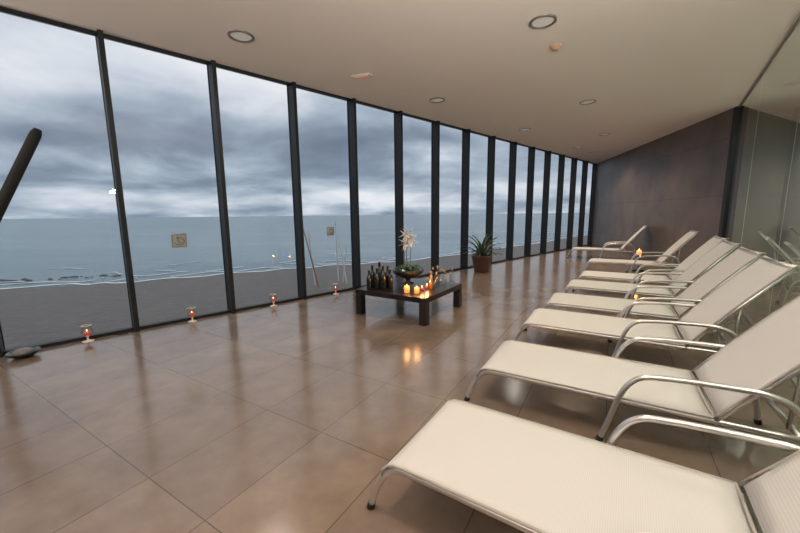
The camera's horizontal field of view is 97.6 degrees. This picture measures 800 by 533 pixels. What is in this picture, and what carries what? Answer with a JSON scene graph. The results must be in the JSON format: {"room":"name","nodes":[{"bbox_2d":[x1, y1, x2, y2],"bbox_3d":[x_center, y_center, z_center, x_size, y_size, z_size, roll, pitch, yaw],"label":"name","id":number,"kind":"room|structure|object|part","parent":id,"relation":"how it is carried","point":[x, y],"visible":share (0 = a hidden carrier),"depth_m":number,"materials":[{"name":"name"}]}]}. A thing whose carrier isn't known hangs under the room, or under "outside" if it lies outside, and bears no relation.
{"room":"spa","nodes":[
{"label":"spa","id":0,"kind":"room"},
{"bbox_2d":[0,6,594,163],"bbox_3d":[-3.351,-2.587,3.902,31.948,0.020,0.080,-9,12,-43],"label":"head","id":1,"kind":"object","parent":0,"point":[3,9],"depth_m":4.57},
{"bbox_2d":[0,245,799,532],"bbox_3d":[0.111,1.305,1.505,32.864,0.274,9.226,-9,12,-43],"label":"floor","id":2,"kind":"structure","parent":0,"point":[287,417],"depth_m":2.52,"materials":[{"name":"tile"}]},
{"bbox_2d":[0,128,41,221],"bbox_3d":[-3.979,-0.184,3.312,1.088,2.310,0.094,-9,12,-44],"label":"leaning pole","id":3,"kind":"object","parent":2,"relation":"on","point":[33,138],"visible":1,"depth_m":3.41,"materials":[{"name":"black metal"}]},
{"bbox_2d":[4,347,40,358],"bbox_3d":[-3.847,0.879,3.572,0.260,0.090,0.260,-1,8,0],"label":"bowl","id":4,"kind":"object","parent":2,"relation":"on","point":[21,353],"visible":1,"depth_m":3.52,"materials":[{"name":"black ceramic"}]},
{"bbox_2d":[80,324,93,342],"bbox_3d":[-3.574,0.762,3.998,0.116,0.191,0.116,-1,8,0],"label":"candle holder","id":5,"kind":"object","parent":2,"relation":"on","point":[86,333],"visible":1,"depth_m":3.99,"materials":[{"name":"clear glass"}]},
{"bbox_3d":[-3.574,0.827,4.008,0.110,0.060,0.110,-1,8,0],"label":"stem","id":6,"kind":"part","parent":5,"relation":"part of","materials":[{"name":"clear glass"}]},
{"bbox_2d":[187,307,196,322],"bbox_3d":[-2.806,0.647,4.719,0.116,0.191,0.116,-1,8,0],"label":"candle holder","id":7,"kind":"object","parent":2,"relation":"on","point":[191,314],"visible":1,"depth_m":4.70,"materials":[{"name":"clear glass"}]},
{"bbox_2d":[269,293,276,306],"bbox_3d":[-1.986,0.524,5.488,0.116,0.191,0.116,-1,8,0],"label":"candle holder","id":8,"kind":"object","parent":2,"relation":"on","point":[272,299],"visible":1,"depth_m":5.47,"materials":[{"name":"clear glass"}]},
{"bbox_2d":[355,277,461,325],"bbox_3d":[0.155,0.465,5.165,1.140,0.360,1.140,5,10,33],"label":"coffee table","id":9,"kind":"object","parent":2,"relation":"on","point":[424,297],"visible":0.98,"depth_m":4.88,"materials":[{"name":"brown wood"}]},
{"bbox_3d":[-0.564,0.529,5.019,0.100,0.290,0.100,5,10,33],"label":"leg","id":10,"kind":"part","parent":9,"relation":"part of","materials":[{"name":"brown wood"}]},
{"bbox_2d":[366,270,371,288],"bbox_3d":[-0.438,0.184,4.960,0.076,0.266,0.076,-1,8,0],"label":"bottle","id":11,"kind":"object","parent":9,"relation":"on","point":[369,279],"visible":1,"depth_m":4.94,"materials":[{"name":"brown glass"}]},
{"bbox_2d":[370,265,374,287],"bbox_3d":[-0.399,0.140,5.055,0.092,0.325,0.092,-1,8,0],"label":"bottle","id":12,"kind":"object","parent":9,"relation":"on","point":[372,273],"visible":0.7,"depth_m":5.02,"materials":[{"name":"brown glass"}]},
{"bbox_2d":[374,268,379,288],"bbox_3d":[-0.328,0.168,4.978,0.083,0.292,0.083,-1,8,0],"label":"bottle","id":13,"kind":"object","parent":9,"relation":"on","point":[376,276],"visible":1,"depth_m":4.95,"materials":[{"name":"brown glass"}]},
{"bbox_2d":[378,262,381,275],"bbox_3d":[-0.299,0.113,5.122,0.102,0.358,0.102,-1,8,0],"label":"bottle","id":14,"kind":"object","parent":9,"relation":"on","point":[379,263],"visible":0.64,"depth_m":5.09,"materials":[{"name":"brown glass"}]},
{"bbox_2d":[380,265,386,288],"bbox_3d":[-0.238,0.150,4.955,0.094,0.332,0.094,-1,8,0],"label":"bottle","id":15,"kind":"object","parent":9,"relation":"on","point":[383,280],"visible":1,"depth_m":4.93,"materials":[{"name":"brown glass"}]},
{"bbox_2d":[386,266,388,286],"bbox_3d":[-0.178,0.143,5.076,0.088,0.309,0.088,-1,8,0],"label":"bottle","id":16,"kind":"object","parent":9,"relation":"on","point":[387,269],"visible":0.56,"depth_m":5.04,"materials":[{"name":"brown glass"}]},
{"bbox_2d":[387,269,392,288],"bbox_3d":[-0.138,0.178,4.950,0.079,0.276,0.079,-1,8,0],"label":"bottle","id":17,"kind":"object","parent":9,"relation":"on","point":[390,277],"visible":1,"depth_m":4.92,"materials":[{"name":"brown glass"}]},
{"bbox_2d":[404,286,409,292],"bbox_3d":[0.093,0.291,4.694,0.084,0.120,0.084,-1,8,0],"label":"candle","id":18,"kind":"object","parent":9,"relation":"on","point":[406,288],"visible":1,"depth_m":4.67,"materials":[{"name":"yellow wax"}]},
{"bbox_2d":[392,229,423,283],"bbox_3d":[0.118,-0.153,5.285,0.500,0.827,0.500,-1,8,0],"label":"flower bowl","id":19,"kind":"object","parent":9,"relation":"on","point":[403,271],"visible":1,"depth_m":5.22,"materials":[{"name":"black ceramic"}]},
{"bbox_2d":[414,287,419,293],"bbox_3d":[0.223,0.306,4.656,0.080,0.100,0.080,-1,8,0],"label":"candle","id":20,"kind":"object","parent":9,"relation":"on","point":[416,289],"visible":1,"depth_m":4.63,"materials":[{"name":"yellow wax"}]},
{"bbox_3d":[0.309,0.603,4.458,0.100,0.290,0.100,5,10,33],"label":"leg","id":21,"kind":"part","parent":9,"relation":"part of","materials":[{"name":"brown wood"}]},
{"bbox_2d":[430,275,433,289],"bbox_3d":[0.442,0.220,4.886,0.060,0.200,0.060,-1,8,0],"label":"oil bottle","id":22,"kind":"object","parent":9,"relation":"on","point":[431,280],"visible":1,"depth_m":4.87,"materials":[{"name":"brown"}]},
{"bbox_2d":[432,267,434,282],"bbox_3d":[0.501,0.129,5.358,0.072,0.240,0.072,-1,8,0],"label":"oil bottle","id":23,"kind":"object","parent":9,"relation":"on","point":[433,273],"visible":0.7,"depth_m":5.33,"materials":[{"name":"clear glass"}]},
{"bbox_3d":[0.874,0.469,5.321,0.100,0.290,0.100,5,10,33],"label":"leg","id":24,"kind":"part","parent":9,"relation":"part of","materials":[{"name":"brown wood"}]},
{"bbox_2d":[462,232,501,272],"bbox_3d":[1.972,-0.350,8.437,0.966,0.973,0.993,-1,8,0],"label":"agave","id":25,"kind":"object","parent":2,"relation":"on","point":[481,259],"visible":1,"depth_m":8.33,"materials":[{"name":"brown ceramic"}]},
{"bbox_2d":[367,399,799,532],"bbox_3d":[0.859,0.698,1.351,2.025,1.017,0.760,5,10,33],"label":"sun lounger","id":26,"kind":"object","parent":2,"relation":"on","point":[525,475],"visible":1,"depth_m":1.45,"materials":[{"name":"fabric"}]},
{"bbox_2d":[567,225,647,259],"bbox_3d":[6.246,-0.742,10.664,2.025,1.017,0.760,4,10,30],"label":"sun lounger","id":27,"kind":"object","parent":2,"relation":"on","point":[644,227],"visible":0.96,"depth_m":10.48,"materials":[{"name":"fabric"}]},
{"bbox_2d":[464,295,799,442],"bbox_3d":[1.516,0.543,2.349,2.025,1.017,0.760,4,10,31],"label":"sun lounger","id":28,"kind":"object","parent":2,"relation":"on","point":[765,356],"visible":1,"depth_m":2.16,"materials":[{"name":"fabric"}]},
{"bbox_2d":[628,253,648,271],"bbox_3d":[5.749,-0.095,8.436,0.440,0.390,0.440,-1,8,0],"label":"side table","id":29,"kind":"object","parent":2,"relation":"on","point":[633,254],"visible":0.57,"depth_m":8.40,"materials":[{"name":"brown metal"}]},
{"bbox_2d":[584,230,699,272],"bbox_3d":[5.260,-0.309,7.816,2.025,1.017,0.760,4,10,30],"label":"sun lounger","id":30,"kind":"object","parent":2,"relation":"on","point":[682,241],"visible":0.94,"depth_m":7.61,"materials":[{"name":"fabric"}]},
{"bbox_2d":[572,235,728,296],"bbox_3d":[4.130,-0.027,5.999,2.025,1.017,0.760,4,10,31],"label":"sun lounger","id":31,"kind":"object","parent":2,"relation":"on","point":[715,240],"visible":0.62,"depth_m":5.87,"materials":[{"name":"fabric"}]},
{"bbox_2d":[563,240,741,298],"bbox_3d":[3.472,0.109,5.129,2.025,1.017,0.760,4,10,31],"label":"sun lounger","id":32,"kind":"object","parent":2,"relation":"on","point":[720,251],"visible":0.78,"depth_m":4.89,"materials":[{"name":"fabric"}]},
{"bbox_2d":[544,247,766,344],"bbox_3d":[2.763,0.259,4.169,2.025,1.017,0.760,4,10,31],"label":"sun lounger","id":33,"kind":"object","parent":2,"relation":"on","point":[739,259],"visible":0.81,"depth_m":3.94,"materials":[{"name":"fabric"}]},
{"bbox_2d":[514,255,799,356],"bbox_3d":[2.195,0.383,3.378,2.025,1.017,0.760,4,10,31],"label":"sun lounger","id":34,"kind":"object","parent":2,"relation":"on","point":[764,273],"visible":0.87,"depth_m":3.13,"materials":[{"name":"fabric"}]},
{"bbox_2d":[0,0,799,163],"bbox_3d":[0.073,-2.348,0.962,32.864,0.300,9.226,-9,12,-43],"label":"ceiling","id":35,"kind":"structure","parent":0,"point":[653,70],"depth_m":4.40,"materials":[{"name":"paint"}]},
{"bbox_2d":[228,29,254,42],"bbox_3d":[-1.808,-2.619,3.986,0.280,0.014,0.280,-1,8,0],"label":"recessed light","id":36,"kind":"object","parent":35,"relation":"in","point":[241,36],"visible":1,"depth_m":3.99,"materials":[{"name":"grey"}]},
{"bbox_2d":[351,73,372,78],"bbox_3d":[-0.559,-2.794,5.144,0.300,0.034,0.110,2,9,20],"label":"recessed light","id":37,"kind":"object","parent":35,"relation":"in","point":[364,75],"visible":1,"depth_m":5.12,"materials":[{"name":"beige"}]},
{"bbox_2d":[429,97,444,102],"bbox_3d":[0.669,-2.987,6.290,0.280,0.014,0.280,-1,8,0],"label":"recessed light","id":38,"kind":"object","parent":35,"relation":"in","point":[436,99],"visible":1,"depth_m":6.29,"materials":[{"name":"grey"}]},
{"bbox_2d":[519,128,530,130],"bbox_3d":[3.055,-3.350,8.566,0.280,0.014,0.280,-1,8,0],"label":"recessed light","id":39,"kind":"object","parent":35,"relation":"in","point":[522,129],"visible":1,"depth_m":8.56,"materials":[{"name":"grey"}]},
{"bbox_2d":[529,14,556,28],"bbox_3d":[1.529,-2.618,3.748,0.280,0.014,0.280,-1,8,0],"label":"recessed light","id":40,"kind":"object","parent":35,"relation":"in","point":[543,21],"visible":1,"depth_m":3.74,"materials":[{"name":"grey"}]},
{"bbox_2d":[550,43,561,51],"bbox_3d":[1.912,-2.685,4.295,0.140,0.050,0.140,-1,8,0],"label":"smoke detector","id":41,"kind":"object","parent":35,"relation":"attached to","point":[556,46],"visible":1,"depth_m":4.26,"materials":[{"name":"beige plastic"}]},
{"bbox_2d":[579,99,595,104],"bbox_3d":[3.478,-3.046,6.488,0.280,0.014,0.280,-1,8,0],"label":"recessed light","id":42,"kind":"object","parent":35,"relation":"in","point":[590,101],"visible":1,"depth_m":6.49,"materials":[{"name":"grey"}]},
{"bbox_2d":[738,13,799,106],"bbox_3d":[0.646,-1.903,-0.971,0.049,0.024,20.000,6,11,37],"label":"channel","id":43,"kind":"object","parent":35,"relation":"attached to","point":[798,16],"visible":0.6,"depth_m":4.58,"materials":[{"name":"metal"}]},
{"bbox_2d":[471,254,492,272],"bbox_3d":[1.979,-0.073,8.484,0.500,0.410,0.500,-1,8,0],"label":"pot","id":44,"kind":"object","parent":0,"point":[481,264],"depth_m":8.32,"materials":[{"name":"brown ceramic"}]},
{"bbox_2d":[592,108,733,265],"bbox_3d":[7.587,-2.049,11.111,0.201,3.430,8.179,1,9,12],"label":"wall","id":45,"kind":"structure","parent":0,"point":[672,184],"depth_m":9.30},
{"bbox_2d":[3,244,589,355],"bbox_3d":[-3.316,0.776,4.401,31.948,0.040,0.083,-9,12,-43],"label":"trim","id":46,"kind":"structure","parent":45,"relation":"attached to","point":[172,321],"depth_m":4.81,"materials":[{"name":"black metal"}]},
{"bbox_2d":[0,322,5,357],"bbox_3d":[-4.154,-0.776,3.369,0.065,3.430,0.200,-9,12,-43],"label":"trim mullion","id":47,"kind":"object","parent":46,"relation":"on","point":[2,345],"depth_m":3.64,"materials":[{"name":"black metal"}]},
{"bbox_2d":[95,29,139,331],"bbox_3d":[-3.326,-0.899,4.145,0.065,3.430,0.200,-9,12,-43],"label":"trim mullion","id":48,"kind":"object","parent":46,"relation":"on","point":[100,45],"depth_m":4.07,"materials":[{"name":"black metal"}]},
{"bbox_2d":[206,60,235,313],"bbox_3d":[-2.499,-1.023,4.921,0.065,3.430,0.200,-9,12,-43],"label":"trim mullion","id":49,"kind":"object","parent":46,"relation":"on","point":[211,68],"depth_m":4.86,"materials":[{"name":"black metal"}]},
{"bbox_3d":[-3.316,0.776,4.401,31.948,0.040,0.080,-9,12,-43],"label":"sill","id":50,"kind":"part","parent":46,"relation":"part of","materials":[{"name":"metal"}]},
{"bbox_2d":[287,82,306,299],"bbox_3d":[-1.672,-1.147,5.697,0.065,3.430,0.200,-9,12,-43],"label":"trim mullion","id":51,"kind":"object","parent":46,"relation":"on","point":[291,89],"depth_m":5.65,"materials":[{"name":"black metal"}]},
{"bbox_2d":[347,98,360,287],"bbox_3d":[-0.844,-1.271,6.473,0.065,3.430,0.200,-9,12,-43],"label":"trim mullion","id":52,"kind":"object","parent":46,"relation":"on","point":[351,105],"depth_m":6.43,"materials":[{"name":"black metal"}]},
{"bbox_2d":[394,111,403,277],"bbox_3d":[-0.017,-1.395,7.249,0.065,3.430,0.200,-9,12,-43],"label":"trim mullion","id":53,"kind":"object","parent":46,"relation":"on","point":[398,117],"depth_m":7.19,"materials":[{"name":"black metal"}]},
{"bbox_2d":[431,121,439,273],"bbox_3d":[0.810,-1.519,8.025,0.065,3.430,0.200,-9,12,-43],"label":"trim mullion","id":54,"kind":"object","parent":46,"relation":"on","point":[435,127],"depth_m":7.98,"materials":[{"name":"black metal"}]},
{"bbox_2d":[460,129,469,268],"bbox_3d":[1.638,-1.643,8.801,0.065,3.430,0.200,-9,12,-43],"label":"trim mullion","id":55,"kind":"object","parent":46,"relation":"on","point":[465,134],"depth_m":8.76,"materials":[{"name":"black metal"}]},
{"bbox_2d":[485,136,495,263],"bbox_3d":[2.465,-1.767,9.576,0.065,3.430,0.200,-9,12,-43],"label":"trim mullion","id":56,"kind":"object","parent":46,"relation":"on","point":[491,140],"depth_m":9.50,"materials":[{"name":"black metal"}]},
{"bbox_2d":[506,142,516,259],"bbox_3d":[3.292,-1.891,10.352,0.065,3.430,0.200,-9,12,-43],"label":"trim mullion","id":57,"kind":"object","parent":46,"relation":"on","point":[513,146],"depth_m":10.32,"materials":[{"name":"black metal"}]},
{"bbox_2d":[524,147,534,256],"bbox_3d":[4.120,-2.015,11.128,0.065,3.430,0.200,-9,12,-43],"label":"trim mullion","id":58,"kind":"object","parent":46,"relation":"on","point":[531,151],"depth_m":11.10,"materials":[{"name":"black metal"}]},
{"bbox_2d":[540,151,550,253],"bbox_3d":[4.947,-2.139,11.904,0.065,3.430,0.200,-9,12,-43],"label":"trim mullion","id":59,"kind":"object","parent":46,"relation":"on","point":[547,157],"depth_m":11.87,"materials":[{"name":"black metal"}]},
{"bbox_2d":[554,155,564,250],"bbox_3d":[5.774,-2.263,12.680,0.065,3.430,0.200,-9,12,-43],"label":"trim mullion","id":60,"kind":"object","parent":46,"relation":"on","point":[561,164],"depth_m":12.65,"materials":[{"name":"black metal"}]},
{"bbox_2d":[566,158,577,248],"bbox_3d":[6.602,-2.387,13.456,0.065,3.430,0.200,-9,12,-43],"label":"trim mullion","id":61,"kind":"object","parent":46,"relation":"on","point":[573,174],"depth_m":13.43,"materials":[{"name":"black metal"}]},
{"bbox_2d":[577,161,587,246],"bbox_3d":[7.429,-2.511,14.232,0.065,3.430,0.200,-9,12,-43],"label":"trim mullion","id":62,"kind":"object","parent":46,"relation":"on","point":[585,164],"depth_m":14.20,"materials":[{"name":"black metal"}]},
{"bbox_2d":[587,164,596,244],"bbox_3d":[8.256,-2.635,15.008,0.065,3.430,0.200,-9,12,-43],"label":"trim mullion","id":63,"kind":"object","parent":46,"relation":"on","point":[594,167],"depth_m":14.99,"materials":[{"name":"black metal"}]},
{"label":"window","id":64,"kind":"structure","parent":45,"relation":"in","visible":0},
{"bbox_2d":[170,233,187,247],"bbox_3d":[-2.910,-0.342,4.614,0.180,0.180,0.012,-9,12,-43],"label":"window sticker","id":65,"kind":"object","parent":64,"relation":"attached to","point":[177,240],"visible":1,"depth_m":4.61,"materials":[{"name":"grey paper"}]},
{"label":"window","id":66,"kind":"structure","parent":45,"relation":"in","visible":0},
{"bbox_2d":[327,227,333,235],"bbox_3d":[-1.229,-0.623,6.187,0.150,0.150,0.012,-9,12,-43],"label":"window sticker","id":67,"kind":"object","parent":66,"relation":"attached to","point":[330,230],"visible":1,"depth_m":6.18,"materials":[{"name":"grey paper"}]},
{"bbox_2d":[740,118,757,246],"bbox_3d":[7.687,-1.536,7.653,1.100,3.430,0.100,6,11,37],"label":"wall corridor end","id":68,"kind":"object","parent":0,"point":[757,118],"depth_m":7.60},
{"bbox_2d":[722,19,799,380],"bbox_3d":[0.449,-0.174,-1.000,0.001,3.430,20.667,6,11,37],"label":"wall","id":69,"kind":"structure","parent":0,"point":[779,101],"depth_m":4.20,"materials":[{"name":"clear glass"}]},
{"bbox_2d":[718,106,738,262],"bbox_3d":[6.723,-1.448,7.128,0.190,3.430,0.100,1,9,12],"label":"trim","id":70,"kind":"structure","parent":69,"relation":"attached to","point":[736,109],"depth_m":7.06,"materials":[{"name":"metal"}]},
{"bbox_3d":[6.004,-1.309,6.243,0.001,3.430,2.270,6,11,37],"label":"glass panel","id":71,"kind":"part","parent":69,"relation":"part of","materials":[{"name":"clear glass"}]},
{"bbox_3d":[4.615,-1.025,4.432,0.001,3.430,2.270,6,11,37],"label":"glass panel","id":72,"kind":"part","parent":69,"relation":"part of","materials":[{"name":"clear glass"}]},
{"bbox_3d":[3.227,-0.742,2.621,0.001,3.430,2.270,6,11,37],"label":"glass panel","id":73,"kind":"part","parent":69,"relation":"part of","materials":[{"name":"clear glass"}]},
{"bbox_2d":[777,106,799,258],"bbox_3d":[1.445,-0.139,-1.307,0.100,3.430,22.000,6,11,37],"label":"wall","id":74,"kind":"structure","parent":0,"point":[799,106],"depth_m":7.01,"materials":[{"name":"glass"}]},
{"label":"outside","id":75,"kind":"structure","parent":0,"visible":0},
{"bbox_2d":[0,213,588,288],"bbox_3d":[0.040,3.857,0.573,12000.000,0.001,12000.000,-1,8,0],"label":"sea","id":76,"kind":"structure","parent":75,"point":[37,250],"depth_m":51.50,"materials":[{"name":"liquid"}]},
{"bbox_2d":[0,232,584,288],"bbox_3d":[23.101,-8.785,83.825,233.583,0.005,187.674,-1,8,0],"label":"foam","id":77,"kind":"object","parent":76,"relation":"on","point":[548,232],"visible":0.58,"depth_m":24.84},
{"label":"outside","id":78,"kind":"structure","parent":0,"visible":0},
{"bbox_2d":[0,235,587,348],"bbox_3d":[38.116,-4.666,53.630,257.675,0.720,235.350,-1,8,0],"label":"beach sand","id":79,"kind":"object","parent":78,"point":[28,316],"visible":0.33,"depth_m":15.57,"materials":[{"name":"grey sand"}]},
{"bbox_2d":[303,228,318,285],"bbox_3d":[-4.348,-0.466,17.064,0.762,3.112,0.069,1,9,9],"label":"pole","id":80,"kind":"object","parent":79,"relation":"on","point":[303,228],"visible":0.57,"depth_m":17.05,"materials":[{"name":"red"}]},
{"bbox_2d":[308,233,315,284],"bbox_3d":[-4.372,-0.312,17.386,0.322,2.705,0.065,3,9,22],"label":"pole","id":81,"kind":"object","parent":79,"relation":"on","point":[308,233],"visible":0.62,"depth_m":17.38,"materials":[{"name":"grey"}]},
{"bbox_2d":[335,222,338,280],"bbox_3d":[-3.326,-0.740,18.487,0.107,3.201,0.070,-1,8,0],"label":"pole","id":82,"kind":"object","parent":79,"relation":"on","point":[335,222],"visible":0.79,"depth_m":18.49,"materials":[{"name":"grey metal"}]},
{"bbox_2d":[338,240,346,283],"bbox_3d":[-2.900,-0.187,17.804,0.555,2.312,0.069,5,10,35],"label":"pole","id":83,"kind":"object","parent":79,"relation":"on","point":[338,240],"visible":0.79,"depth_m":17.79,"materials":[{"name":"grey metal"}]},
{"bbox_2d":[342,245,346,281],"bbox_3d":[-2.882,-0.099,18.228,0.321,2.007,0.065,-4,9,-22],"label":"pole","id":84,"kind":"object","parent":79,"relation":"on","point":[346,245],"visible":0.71,"depth_m":18.19,"materials":[{"name":"grey"}]},
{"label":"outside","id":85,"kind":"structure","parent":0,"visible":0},
{"bbox_2d":[0,274,120,281],"bbox_3d":[-23.403,0.840,22.533,9.450,0.204,1.082,-3,9,-17],"label":"rocks","id":86,"kind":"object","parent":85,"point":[23,279],"visible":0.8,"depth_m":22.59}
]}

